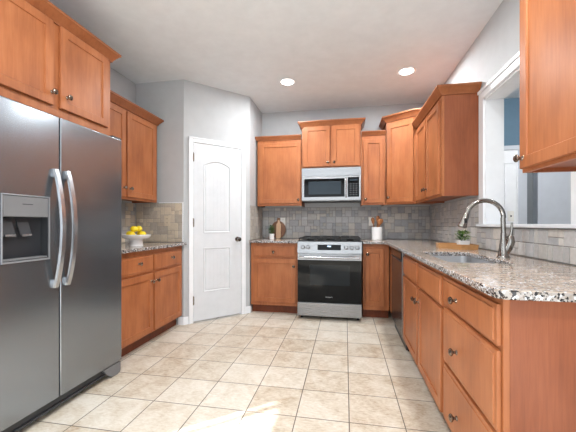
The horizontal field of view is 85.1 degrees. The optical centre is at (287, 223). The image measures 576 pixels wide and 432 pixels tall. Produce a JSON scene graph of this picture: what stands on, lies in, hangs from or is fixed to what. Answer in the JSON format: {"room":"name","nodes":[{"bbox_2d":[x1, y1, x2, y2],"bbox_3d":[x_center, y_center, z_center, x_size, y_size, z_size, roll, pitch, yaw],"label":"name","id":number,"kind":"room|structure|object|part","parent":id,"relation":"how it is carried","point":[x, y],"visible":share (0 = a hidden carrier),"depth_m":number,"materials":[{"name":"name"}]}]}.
{"room":"kitchen","nodes":[
{"label":"kitchen","id":0,"kind":"room"},
{"bbox_2d":[110,67,135,242],"bbox_3d":[-2.876,-0.242,2.795,1.940,2.725,2.230,0,0,10],"label":"wall","id":1,"kind":"structure","parent":0,"point":[121,85],"depth_m":3.40,"materials":[{"name":"grey paint"}]},
{"bbox_2d":[0,0,120,135],"bbox_3d":[-1.707,-0.990,1.988,0.640,0.646,1.053,0,0,10],"label":"upper cabinet","id":2,"kind":"object","parent":1,"relation":"attached to","point":[50,63],"visible":0.94,"depth_m":1.91,"materials":[{"name":"brown wood"}]},
{"bbox_3d":[-1.476,-0.984,1.716,0.020,0.517,0.414,0,0,10],"label":"door","id":3,"kind":"part","parent":2,"relation":"part of","materials":[{"name":"brown wood"}]},
{"bbox_3d":[-1.415,-0.802,1.902,0.034,0.035,0.035,0,0,10],"label":"knob","id":4,"kind":"part","parent":2,"relation":"part of","materials":[{"name":"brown metal"}]},
{"bbox_3d":[-1.396,-0.807,2.007,0.034,0.035,0.035,0,0,10],"label":"knob","id":5,"kind":"part","parent":2,"relation":"part of","materials":[{"name":"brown metal"}]},
{"bbox_3d":[-1.705,-1.277,1.987,0.634,0.072,1.053,0,0,10],"label":"crown moulding","id":6,"kind":"part","parent":2,"relation":"part of","materials":[{"name":"brown wood"}]},
{"bbox_3d":[-1.394,-0.984,2.166,0.020,0.517,0.403,0,0,10],"label":"door","id":7,"kind":"part","parent":2,"relation":"part of","materials":[{"name":"brown wood"}]},
{"bbox_2d":[121,202,134,242],"bbox_3d":[-1.838,-0.015,3.048,0.008,0.435,1.080,0,0,10],"label":"backsplash","id":8,"kind":"structure","parent":1,"relation":"attached to","point":[127,209],"depth_m":3.44,"materials":[{"name":"tile"}]},
{"bbox_2d":[110,90,163,202],"bbox_3d":[-1.669,-0.701,3.010,0.352,0.930,1.133,0,0,10],"label":"upper cabinet","id":9,"kind":"object","parent":1,"relation":"attached to","point":[136,127],"visible":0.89,"depth_m":3.12,"materials":[{"name":"brown wood"}]},
{"bbox_3d":[-1.582,-0.667,2.751,0.020,0.818,0.452,0,0,10],"label":"door","id":10,"kind":"part","parent":9,"relation":"part of","materials":[{"name":"brown wood"}]},
{"bbox_3d":[-1.667,-1.130,3.010,0.346,0.072,1.133,0,0,10],"label":"crown moulding","id":11,"kind":"part","parent":9,"relation":"part of","materials":[{"name":"brown wood"}]},
{"bbox_3d":[-1.497,-0.667,3.222,0.020,0.818,0.452,0,0,10],"label":"door","id":12,"kind":"part","parent":9,"relation":"part of","materials":[{"name":"brown wood"}]},
{"bbox_2d":[136,80,261,323],"bbox_3d":[-0.958,-0.242,3.934,1.676,2.725,0.495,0,0,-35],"label":"wall","id":13,"kind":"structure","parent":0,"point":[186,108],"depth_m":3.56,"materials":[{"name":"grey paint"}]},
{"bbox_2d":[136,203,181,241],"bbox_3d":[-1.448,-0.015,3.536,0.581,0.435,0.008,0,0,10],"label":"backsplash","id":14,"kind":"structure","parent":13,"relation":"attached to","point":[150,216],"depth_m":3.53,"materials":[{"name":"tile"}]},
{"bbox_2d":[164,216,169,225],"bbox_3d":[-1.351,-0.035,3.508,0.072,0.115,0.010,0,0,10],"label":"wall outlet","id":15,"kind":"object","parent":14,"relation":"attached to","point":[166,218],"visible":1,"depth_m":3.51,"materials":[{"name":"beige plastic"}]},
{"bbox_2d":[159,202,182,241],"bbox_3d":[-1.307,-0.021,3.508,0.293,0.445,0.013,0,0,10],"label":"trim","id":16,"kind":"structure","parent":13,"relation":"attached to","point":[159,202],"depth_m":3.48,"materials":[{"name":"white paint"}]},
{"bbox_2d":[178,317,188,324],"bbox_3d":[-1.165,1.077,3.491,0.112,0.085,0.035,0,0,-10],"label":"baseboard","id":17,"kind":"structure","parent":13,"relation":"attached to","point":[181,320],"depth_m":3.48,"materials":[{"name":"white paint"}]},
{"bbox_2d":[193,143,240,321],"bbox_3d":[-0.820,0.090,3.697,0.607,2.023,0.110,0,0,-35],"label":"door","id":18,"kind":"structure","parent":13,"relation":"in","point":[216,169],"depth_m":3.70,"materials":[{"name":"white paint"}]},
{"bbox_3d":[-0.836,-0.318,3.708,0.335,0.847,0.012,0,0,-35],"label":"panel","id":19,"kind":"part","parent":18,"relation":"part of","materials":[{"name":"white paint"}]},
{"bbox_3d":[-0.836,0.530,3.708,0.335,0.512,0.012,0,0,-35],"label":"panel","id":20,"kind":"part","parent":18,"relation":"part of","materials":[{"name":"white paint"}]},
{"bbox_2d":[189,136,245,323],"bbox_3d":[-0.849,0.070,3.753,0.708,2.101,0.122,0,0,-35],"label":"trim","id":21,"kind":"structure","parent":13,"relation":"attached to","point":[191,139],"depth_m":3.76,"materials":[{"name":"white paint"}]},
{"bbox_2d":[246,305,251,313],"bbox_3d":[-0.490,1.077,3.962,0.036,0.085,0.117,0,0,36],"label":"baseboard","id":22,"kind":"structure","parent":13,"relation":"attached to","point":[248,308],"depth_m":3.95,"materials":[{"name":"white paint"}]},
{"bbox_2d":[250,205,262,239],"bbox_3d":[-0.424,-0.017,4.255,0.008,0.438,0.585,0,0,10],"label":"backsplash","id":23,"kind":"structure","parent":13,"relation":"attached to","point":[256,213],"depth_m":4.23,"materials":[{"name":"tile"}]},
{"bbox_2d":[18,307,450,431],"bbox_3d":[0.072,1.170,0.953,8.600,0.100,7.500,0,0,10],"label":"floor","id":24,"kind":"structure","parent":0,"point":[255,371],"depth_m":2.21,"materials":[{"name":"tile"}]},
{"bbox_2d":[0,95,120,431],"bbox_3d":[-1.642,0.237,1.981,0.760,1.765,0.910,0,0,10],"label":"refrigerator","id":25,"kind":"object","parent":24,"relation":"on","point":[60,179],"visible":1,"depth_m":1.80,"materials":[{"name":"grey metal"}]},
{"bbox_3d":[-1.406,-0.091,1.670,0.050,0.106,0.240,0,0,10],"label":"control panel","id":26,"kind":"part","parent":25,"relation":"part of","materials":[{"name":"grey plastic"}]},
{"bbox_3d":[-1.415,0.195,1.672,0.062,1.654,0.384,0,0,10],"label":"freezer door","id":27,"kind":"part","parent":25,"relation":"part of","materials":[{"name":"metal"}]},
{"bbox_3d":[-1.322,0.025,1.814,0.071,0.686,0.032,0,0,10],"label":"handle","id":28,"kind":"part","parent":25,"relation":"part of","materials":[{"name":"metal"}]},
{"bbox_3d":[-1.308,0.025,1.893,0.071,0.686,0.032,0,0,10],"label":"handle","id":29,"kind":"part","parent":25,"relation":"part of","materials":[{"name":"metal"}]},
{"bbox_3d":[-1.332,0.195,2.123,0.062,1.654,0.520,0,0,10],"label":"door","id":30,"kind":"part","parent":25,"relation":"part of","materials":[{"name":"metal"}]},
{"bbox_2d":[121,246,181,356],"bbox_3d":[-1.530,0.678,2.994,0.632,0.883,1.085,0,0,10],"label":"base cabinet","id":31,"kind":"object","parent":24,"relation":"on","point":[151,280],"visible":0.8,"depth_m":2.88,"materials":[{"name":"brown wood"}]},
{"bbox_3d":[-1.308,0.358,2.693,0.020,0.153,0.486,0,0,10],"label":"drawer","id":32,"kind":"part","parent":31,"relation":"part of","materials":[{"name":"brown wood"}]},
{"bbox_3d":[-1.308,0.727,2.693,0.020,0.542,0.486,0,0,10],"label":"door","id":33,"kind":"part","parent":31,"relation":"part of","materials":[{"name":"brown wood"}]},
{"bbox_2d":[121,242,186,253],"bbox_3d":[-1.533,0.220,2.998,0.630,0.030,1.100,0,0,10],"label":"countertop","id":34,"kind":"structure","parent":31,"relation":"on","point":[125,248],"depth_m":2.99,"materials":[{"name":"stone"}]},
{"bbox_2d":[121,234,150,245],"bbox_3d":[-1.425,0.151,2.948,0.264,0.107,0.264,0,0,10],"label":"pedestal bowl","id":35,"kind":"object","parent":34,"relation":"on","point":[134,240],"visible":0.96,"depth_m":2.89,"materials":[{"name":"white ceramic"}]},
{"bbox_3d":[-1.425,0.119,2.948,0.264,0.043,0.264,0,0,10],"label":"dish","id":36,"kind":"part","parent":35,"relation":"part of","materials":[{"name":"white ceramic"}]},
{"bbox_3d":[-1.438,0.096,2.882,0.076,0.058,0.058,3,1,10],"label":"lemon","id":37,"kind":"object","parent":35,"relation":"in","visible":0},
{"bbox_2d":[130,226,137,231],"bbox_3d":[-1.431,0.047,2.918,0.064,0.057,0.062,0,0,-39],"label":"lemon","id":38,"kind":"object","parent":37,"relation":"on","point":[133,228],"visible":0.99,"depth_m":2.90,"materials":[{"name":"yellow food"}]},
{"bbox_3d":[-1.216,0.358,3.202,0.020,0.153,0.493,0,0,10],"label":"drawer","id":39,"kind":"part","parent":31,"relation":"part of","materials":[{"name":"brown wood"}]},
{"bbox_3d":[-1.216,0.727,3.202,0.020,0.542,0.493,0,0,10],"label":"door","id":40,"kind":"part","parent":31,"relation":"part of","materials":[{"name":"brown wood"}]},
{"bbox_2d":[251,243,297,312],"bbox_3d":[-0.126,0.678,4.181,0.598,0.883,0.652,0,0,10],"label":"base cabinet","id":41,"kind":"object","parent":24,"relation":"on","point":[274,266],"visible":0.82,"depth_m":3.91,"materials":[{"name":"brown wood"}]},
{"bbox_3d":[-0.169,0.342,3.902,0.545,0.133,0.020,0,0,10],"label":"drawer","id":42,"kind":"part","parent":41,"relation":"part of","materials":[{"name":"brown wood"}]},
{"bbox_3d":[-0.169,0.701,3.902,0.545,0.538,0.020,0,0,10],"label":"door","id":43,"kind":"part","parent":41,"relation":"part of","materials":[{"name":"brown wood"}]},
{"bbox_2d":[249,238,301,242],"bbox_3d":[-0.129,0.220,4.186,0.617,0.030,0.650,0,0,10],"label":"countertop","id":44,"kind":"structure","parent":41,"relation":"on","point":[261,240],"depth_m":3.90,"materials":[{"name":"stone"}]},
{"bbox_2d":[269,225,274,238],"bbox_3d":[-0.225,0.106,4.279,0.115,0.198,0.116,0,0,10],"label":"potted plant","id":45,"kind":"object","parent":44,"relation":"on","point":[271,236],"visible":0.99,"depth_m":4.26,"materials":[{"name":"green plant"}]},
{"bbox_2d":[271,218,285,237],"bbox_3d":[-0.137,0.058,4.467,0.210,0.294,0.069,0,0,10],"label":"cutting board","id":46,"kind":"object","parent":44,"relation":"on","point":[283,229],"visible":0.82,"depth_m":4.45,"materials":[{"name":"brown wood"}]},
{"bbox_2d":[276,220,280,238],"bbox_3d":[-0.133,0.074,4.436,0.066,0.260,0.059,0,0,10],"label":"cutting board","id":47,"kind":"object","parent":44,"relation":"on","point":[278,225],"visible":1,"depth_m":4.43,"materials":[{"name":"brown wood"}]},
{"bbox_2d":[297,236,361,319],"bbox_3d":[0.535,0.642,3.964,0.744,0.956,0.798,0,0,10],"label":"gas range","id":48,"kind":"object","parent":24,"relation":"on","point":[329,267],"visible":1,"depth_m":3.63,"materials":[{"name":"metal"}]},
{"bbox_3d":[0.479,0.998,3.656,0.740,0.155,0.045,0,0,10],"label":"storage drawer","id":49,"kind":"part","parent":48,"relation":"part of","materials":[{"name":"metal"}]},
{"bbox_3d":[0.470,0.385,3.605,0.690,0.025,0.067,0,0,10],"label":"handle","id":50,"kind":"part","parent":48,"relation":"part of","materials":[{"name":"metal"}]},
{"bbox_3d":[0.484,0.273,3.681,0.744,0.130,0.073,0,0,10],"label":"control panel","id":51,"kind":"part","parent":48,"relation":"part of","materials":[{"name":"metal"}]},
{"bbox_3d":[0.479,0.273,3.655,0.270,0.064,0.014,0,0,10],"label":"display panel","id":52,"kind":"part","parent":48,"relation":"part of","materials":[{"name":"black glass"}]},
{"bbox_3d":[0.479,0.633,3.654,0.740,0.562,0.048,0,0,10],"label":"oven door","id":53,"kind":"part","parent":48,"relation":"part of","materials":[{"name":"glass"}]},
{"bbox_2d":[298,239,361,241],"bbox_3d":[0.544,0.201,4.010,0.744,0.026,0.705,0,0,10],"label":"cooktop","id":54,"kind":"object","parent":48,"relation":"in","point":[303,240],"depth_m":3.82,"materials":[{"name":"black metal"}]},
{"bbox_2d":[362,244,388,317],"bbox_3d":[1.084,0.678,3.961,0.300,0.883,0.652,0,0,10],"label":"base cabinet","id":55,"kind":"object","parent":24,"relation":"on","point":[375,257],"visible":0.85,"depth_m":3.69,"materials":[{"name":"brown wood"}]},
{"bbox_3d":[1.016,0.625,3.687,0.215,0.670,0.020,0,0,10],"label":"door","id":56,"kind":"part","parent":55,"relation":"part of","materials":[{"name":"brown wood"}]},
{"bbox_2d":[390,247,391,313],"bbox_3d":[1.175,0.626,3.531,0.018,0.778,0.262,0,0,10],"label":"strip","id":57,"kind":"object","parent":55,"relation":"attached to","point":[390,247],"visible":0.27,"depth_m":3.62,"materials":[{"name":"brown wood"}]},
{"bbox_2d":[391,248,409,351],"bbox_3d":[1.348,0.684,3.029,0.606,0.872,0.650,0,0,10],"label":"dishwasher","id":58,"kind":"object","parent":24,"relation":"on","point":[397,256],"visible":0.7,"depth_m":2.98,"materials":[{"name":"grey metal"}]},
{"bbox_3d":[1.078,0.626,3.078,0.034,0.757,0.650,0,0,10],"label":"door","id":59,"kind":"part","parent":58,"relation":"part of","materials":[{"name":"metal"}]},
{"bbox_2d":[403,254,445,412],"bbox_3d":[1.189,0.678,2.144,0.652,0.883,1.138,0,0,10],"label":"base cabinet","id":60,"kind":"object","parent":24,"relation":"on","point":[423,303],"visible":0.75,"depth_m":2.00,"materials":[{"name":"brown wood"}]},
{"bbox_3d":[0.962,0.352,2.472,0.020,0.155,0.528,0,0,10],"label":"drawer","id":61,"kind":"part","parent":60,"relation":"part of","materials":[{"name":"brown wood"}]},
{"bbox_3d":[0.962,0.722,2.472,0.020,0.547,0.528,0,0,10],"label":"door","id":62,"kind":"part","parent":60,"relation":"part of","materials":[{"name":"brown wood"}]},
{"bbox_3d":[0.861,0.352,1.917,0.020,0.155,0.528,0,0,10],"label":"drawer","id":63,"kind":"part","parent":60,"relation":"part of","materials":[{"name":"brown wood"}]},
{"bbox_3d":[0.861,0.722,1.917,0.020,0.547,0.528,0,0,10],"label":"door","id":64,"kind":"part","parent":60,"relation":"part of","materials":[{"name":"brown wood"}]},
{"bbox_2d":[361,239,575,302],"bbox_3d":[1.140,0.220,2.584,0.913,0.030,3.347,0,0,10],"label":"countertop","id":65,"kind":"structure","parent":60,"relation":"on","point":[516,277],"depth_m":1.35,"materials":[{"name":"stone"}]},
{"bbox_2d":[372,227,381,239],"bbox_3d":[1.146,0.122,4.050,0.132,0.165,0.132,0,0,10],"label":"utensil crock","id":66,"kind":"object","parent":65,"relation":"on","point":[376,231],"visible":1,"depth_m":3.99,"materials":[{"name":"white ceramic"}]},
{"bbox_2d":[436,243,478,249],"bbox_3d":[1.410,0.185,2.635,0.196,0.040,0.370,0,0,-32],"label":"serving tray","id":67,"kind":"object","parent":65,"relation":"on","point":[438,245],"visible":0.93,"depth_m":2.54,"materials":[{"name":"brown wood"}]},
{"bbox_2d":[455,230,470,244],"bbox_3d":[1.440,0.119,2.578,0.133,0.152,0.149,0,0,10],"label":"potted plant","id":68,"kind":"object","parent":67,"relation":"on","point":[460,241],"visible":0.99,"depth_m":2.56,"materials":[{"name":"green plant"}]},
{"bbox_3d":[1.441,0.166,2.584,0.080,0.058,0.080,0,0,10],"label":"pot","id":69,"kind":"part","parent":68,"relation":"part of","materials":[{"name":"white ceramic"}]},
{"bbox_2d":[431,255,491,262],"bbox_3d":[1.088,0.328,1.987,0.382,0.184,0.752,0,0,10],"label":"sink","id":70,"kind":"object","parent":65,"relation":"in","point":[458,259],"visible":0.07,"depth_m":2.31,"materials":[{"name":"metal"}]},
{"bbox_2d":[457,198,514,257],"bbox_3d":[1.221,0.024,1.942,0.317,0.363,0.073,0,0,10],"label":"faucet","id":71,"kind":"object","parent":65,"relation":"on","point":[506,244],"visible":1,"depth_m":1.92,"materials":[{"name":"silver metal"}]},
{"bbox_3d":[1.219,-0.046,1.943,0.234,0.223,0.027,0,0,10],"label":"spout","id":72,"kind":"part","parent":71,"relation":"part of","materials":[{"name":"silver metal"}]},
{"bbox_3d":[1.339,0.091,1.914,0.075,0.203,0.050,0,0,32],"label":"lever handle","id":73,"kind":"part","parent":71,"relation":"part of","materials":[{"name":"silver metal"}]},
{"bbox_2d":[443,274,575,431],"bbox_3d":[1.033,0.678,1.287,0.652,0.883,0.602,0,0,10],"label":"base cabinet","id":74,"kind":"object","parent":24,"relation":"on","point":[510,365],"visible":0.93,"depth_m":1.04,"materials":[{"name":"brown wood"}]},
{"bbox_3d":[0.744,0.580,1.419,0.034,0.035,0.035,0,0,10],"label":"knob","id":75,"kind":"part","parent":74,"relation":"part of","materials":[{"name":"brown metal"}]},
{"bbox_3d":[0.745,0.348,1.426,0.034,0.035,0.035,0,0,10],"label":"knob","id":76,"kind":"part","parent":74,"relation":"part of","materials":[{"name":"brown metal"}]},
{"bbox_3d":[0.743,0.875,1.416,0.034,0.035,0.035,0,0,10],"label":"knob","id":77,"kind":"part","parent":74,"relation":"part of","materials":[{"name":"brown metal"}]},
{"bbox_3d":[0.756,0.856,1.337,0.020,0.279,0.576,0,0,10],"label":"drawer","id":78,"kind":"part","parent":74,"relation":"part of","materials":[{"name":"brown wood"}]},
{"bbox_3d":[0.756,0.562,1.337,0.020,0.272,0.576,0,0,10],"label":"drawer","id":79,"kind":"part","parent":74,"relation":"part of","materials":[{"name":"brown wood"}]},
{"bbox_3d":[0.756,0.339,1.337,0.020,0.138,0.576,0,0,10],"label":"drawer","id":80,"kind":"part","parent":74,"relation":"part of","materials":[{"name":"brown wood"}]},
{"bbox_2d":[48,0,519,112],"bbox_3d":[0.072,-1.655,0.953,8.600,0.100,7.500,0,0,10],"label":"ceiling","id":81,"kind":"structure","parent":0,"point":[338,54],"depth_m":2.81,"materials":[{"name":"white paint"}]},
{"bbox_2d":[279,78,295,85],"bbox_3d":[-0.007,-1.598,3.538,0.200,0.010,0.200,0,0,10],"label":"recessed light","id":82,"kind":"object","parent":81,"relation":"in","point":[284,81],"visible":1,"depth_m":3.52,"materials":[{"name":"white paint"}]},
{"bbox_2d":[396,67,416,75],"bbox_3d":[1.243,-1.598,3.294,0.200,0.010,0.200,0,0,10],"label":"recessed light","id":83,"kind":"object","parent":81,"relation":"in","point":[405,71],"visible":1,"depth_m":3.28,"materials":[{"name":"white paint"}]},
{"bbox_2d":[262,98,570,306],"bbox_3d":[2.180,-0.242,4.162,5.400,2.725,0.130,0,0,10],"label":"wall","id":84,"kind":"structure","parent":0,"point":[280,123],"depth_m":4.01,"materials":[{"name":"grey paint"}]},
{"bbox_2d":[255,134,304,206],"bbox_3d":[-0.111,-0.702,4.311,0.637,0.924,0.392,0,0,10],"label":"upper cabinet","id":85,"kind":"object","parent":84,"relation":"attached to","point":[280,156],"visible":0.98,"depth_m":4.16,"materials":[{"name":"brown wood"}]},
{"bbox_3d":[-0.110,-1.138,4.316,0.637,0.052,0.372,0,0,10],"label":"crown moulding","id":86,"kind":"part","parent":85,"relation":"part of","materials":[{"name":"brown wood"}]},
{"bbox_3d":[-0.108,-0.671,4.156,0.552,0.798,0.020,0,0,10],"label":"door","id":87,"kind":"part","parent":85,"relation":"part of","materials":[{"name":"brown wood"}]},
{"bbox_2d":[297,117,365,167],"bbox_3d":[0.580,-1.030,4.185,0.860,0.600,0.392,0,0,10],"label":"upper cabinet","id":88,"kind":"object","parent":84,"relation":"attached to","point":[331,142],"visible":0.88,"depth_m":4.02,"materials":[{"name":"brown wood"}]},
{"bbox_3d":[0.372,-1.001,4.068,0.341,0.518,0.020,0,0,10],"label":"door","id":89,"kind":"part","parent":88,"relation":"part of","materials":[{"name":"brown wood"}]},
{"bbox_2d":[302,166,360,202],"bbox_3d":[0.575,-0.508,4.161,0.748,0.434,0.432,0,0,10],"label":"microwave","id":90,"kind":"object","parent":88,"relation":"attached to","point":[329,184],"visible":1,"depth_m":4.00,"materials":[{"name":"metal"}]},
{"bbox_3d":[0.548,-0.670,4.010,0.748,0.110,0.024,0,0,10],"label":"vent panel","id":91,"kind":"part","parent":90,"relation":"part of","materials":[{"name":"metal"}]},
{"bbox_3d":[0.729,-0.460,3.937,0.018,0.262,0.046,0,0,10],"label":"handle","id":92,"kind":"part","parent":90,"relation":"part of","materials":[{"name":"metal"}]},
{"bbox_3d":[0.822,-0.466,3.939,0.140,0.247,0.004,0,0,10],"label":"control panel","id":93,"kind":"part","parent":90,"relation":"part of","materials":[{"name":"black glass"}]},
{"bbox_3d":[0.579,-1.294,4.183,0.860,0.072,0.386,0,0,10],"label":"crown moulding","id":94,"kind":"part","parent":88,"relation":"part of","materials":[{"name":"brown wood"}]},
{"bbox_3d":[0.733,-1.001,4.003,0.341,0.518,0.020,0,0,10],"label":"door","id":95,"kind":"part","parent":88,"relation":"part of","materials":[{"name":"brown wood"}]},
{"bbox_2d":[263,206,429,238],"bbox_3d":[0.756,-0.017,4.349,2.276,0.438,0.008,0,0,10],"label":"backsplash","id":96,"kind":"structure","parent":84,"relation":"attached to","point":[399,222],"depth_m":4.32,"materials":[{"name":"tile"}]},
{"bbox_2d":[360,130,385,206],"bbox_3d":[1.100,-0.702,4.090,0.296,0.924,0.392,0,0,10],"label":"upper cabinet","id":97,"kind":"object","parent":84,"relation":"attached to","point":[373,143],"visible":0.98,"depth_m":3.94,"materials":[{"name":"brown wood"}]},
{"bbox_3d":[1.074,-0.665,3.941,0.249,0.800,0.020,0,0,10],"label":"door","id":98,"kind":"part","parent":97,"relation":"part of","materials":[{"name":"brown wood"}]},
{"bbox_3d":[1.071,-1.138,3.933,0.296,0.052,0.042,0,0,10],"label":"crown moulding","id":99,"kind":"part","parent":97,"relation":"part of","materials":[{"name":"brown wood"}]},
{"bbox_2d":[379,108,434,204],"bbox_3d":[1.505,-0.786,3.907,0.661,1.092,0.607,0,0,10],"label":"upper cabinet","id":100,"kind":"object","parent":84,"relation":"attached to","point":[400,131],"visible":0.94,"depth_m":3.78,"materials":[{"name":"brown wood"}]},
{"bbox_3d":[1.452,-1.296,3.854,0.886,0.072,0.335,0,0,45],"label":"crown moulding","id":101,"kind":"part","parent":100,"relation":"part of","materials":[{"name":"brown wood"}]},
{"bbox_3d":[1.349,-0.744,3.781,0.332,0.963,0.020,0,0,45],"label":"door","id":102,"kind":"part","parent":100,"relation":"part of","materials":[{"name":"brown wood"}]},
{"bbox_2d":[504,150,517,223],"bbox_3d":[2.793,0.090,4.017,0.258,2.060,0.032,0,0,10],"label":"trim","id":103,"kind":"structure","parent":84,"relation":"attached to","point":[510,167],"depth_m":4.00,"materials":[{"name":"white paint"}]},
{"bbox_2d":[508,211,513,220],"bbox_3d":[2.836,-0.100,3.993,0.072,0.130,0.018,0,0,10],"label":"light switch","id":104,"kind":"object","parent":84,"relation":"attached to","point":[510,213],"visible":1,"depth_m":4.00,"materials":[{"name":"white plastic"}]},
{"bbox_2d":[504,145,519,149],"bbox_3d":[2.792,-0.970,4.004,0.340,0.056,0.019,0,0,10],"label":"trim","id":105,"kind":"structure","parent":84,"relation":"attached to","point":[512,147],"depth_m":3.98,"materials":[{"name":"white paint"}]},
{"bbox_2d":[431,0,575,265],"bbox_3d":[1.310,-0.242,0.636,0.120,2.725,7.120,0,0,10],"label":"wall","id":106,"kind":"structure","parent":0,"point":[498,42],"depth_m":2.42,"materials":[{"name":"grey paint"}]},
{"bbox_2d":[412,82,481,202],"bbox_3d":[1.519,-0.706,3.116,0.352,0.932,1.024,0,0,10],"label":"upper cabinet","id":107,"kind":"object","parent":106,"relation":"attached to","point":[447,124],"visible":0.98,"depth_m":2.68,"materials":[{"name":"brown wood"}]},
{"bbox_3d":[1.434,-0.663,3.386,0.020,0.803,0.423,0,0,10],"label":"door","id":108,"kind":"part","parent":107,"relation":"part of","materials":[{"name":"brown wood"}]},
{"bbox_3d":[1.352,-0.663,2.937,0.020,0.803,0.423,0,0,10],"label":"door","id":109,"kind":"part","parent":107,"relation":"part of","materials":[{"name":"brown wood"}]},
{"bbox_3d":[1.516,-1.136,3.117,0.346,0.072,1.024,0,0,10],"label":"crown moulding","id":110,"kind":"part","parent":107,"relation":"part of","materials":[{"name":"brown wood"}]},
{"bbox_2d":[430,196,575,264],"bbox_3d":[1.583,-0.016,2.501,0.008,0.436,3.328,0,0,10],"label":"backsplash","id":111,"kind":"structure","parent":106,"relation":"attached to","point":[556,245],"depth_m":2.33,"materials":[{"name":"tile"}]},
{"bbox_2d":[476,224,575,228],"bbox_3d":[1.562,0.011,2.033,0.185,0.022,1.200,0,0,10],"label":"trim","id":112,"kind":"structure","parent":106,"relation":"attached to","point":[572,226],"depth_m":1.81,"materials":[{"name":"white paint"}]},
{"bbox_2d":[477,51,575,223],"bbox_3d":[1.555,-0.540,2.034,0.158,1.120,1.180,0,0,10],"label":"trim","id":113,"kind":"structure","parent":106,"relation":"attached to","point":[492,95],"depth_m":2.51,"materials":[{"name":"white paint"}]},
{"bbox_2d":[513,0,575,172],"bbox_3d":[1.171,-0.724,1.205,0.352,0.972,0.570,0,0,10],"label":"upper cabinet","id":114,"kind":"object","parent":106,"relation":"attached to","point":[547,27],"visible":1,"depth_m":1.27,"materials":[{"name":"brown wood"}]},
{"bbox_3d":[1.051,-0.300,1.435,0.034,0.035,0.035,0,0,10],"label":"knob","id":115,"kind":"part","parent":114,"relation":"part of","materials":[{"name":"brown metal"}]},
{"bbox_2d":[527,173,532,223],"bbox_3d":[3.106,0.060,4.080,0.250,2.120,0.040,0,0,10],"label":"wall","id":116,"kind":"structure","parent":0,"point":[529,175],"depth_m":4.06,"materials":[{"name":"grey paint"}]}
]}

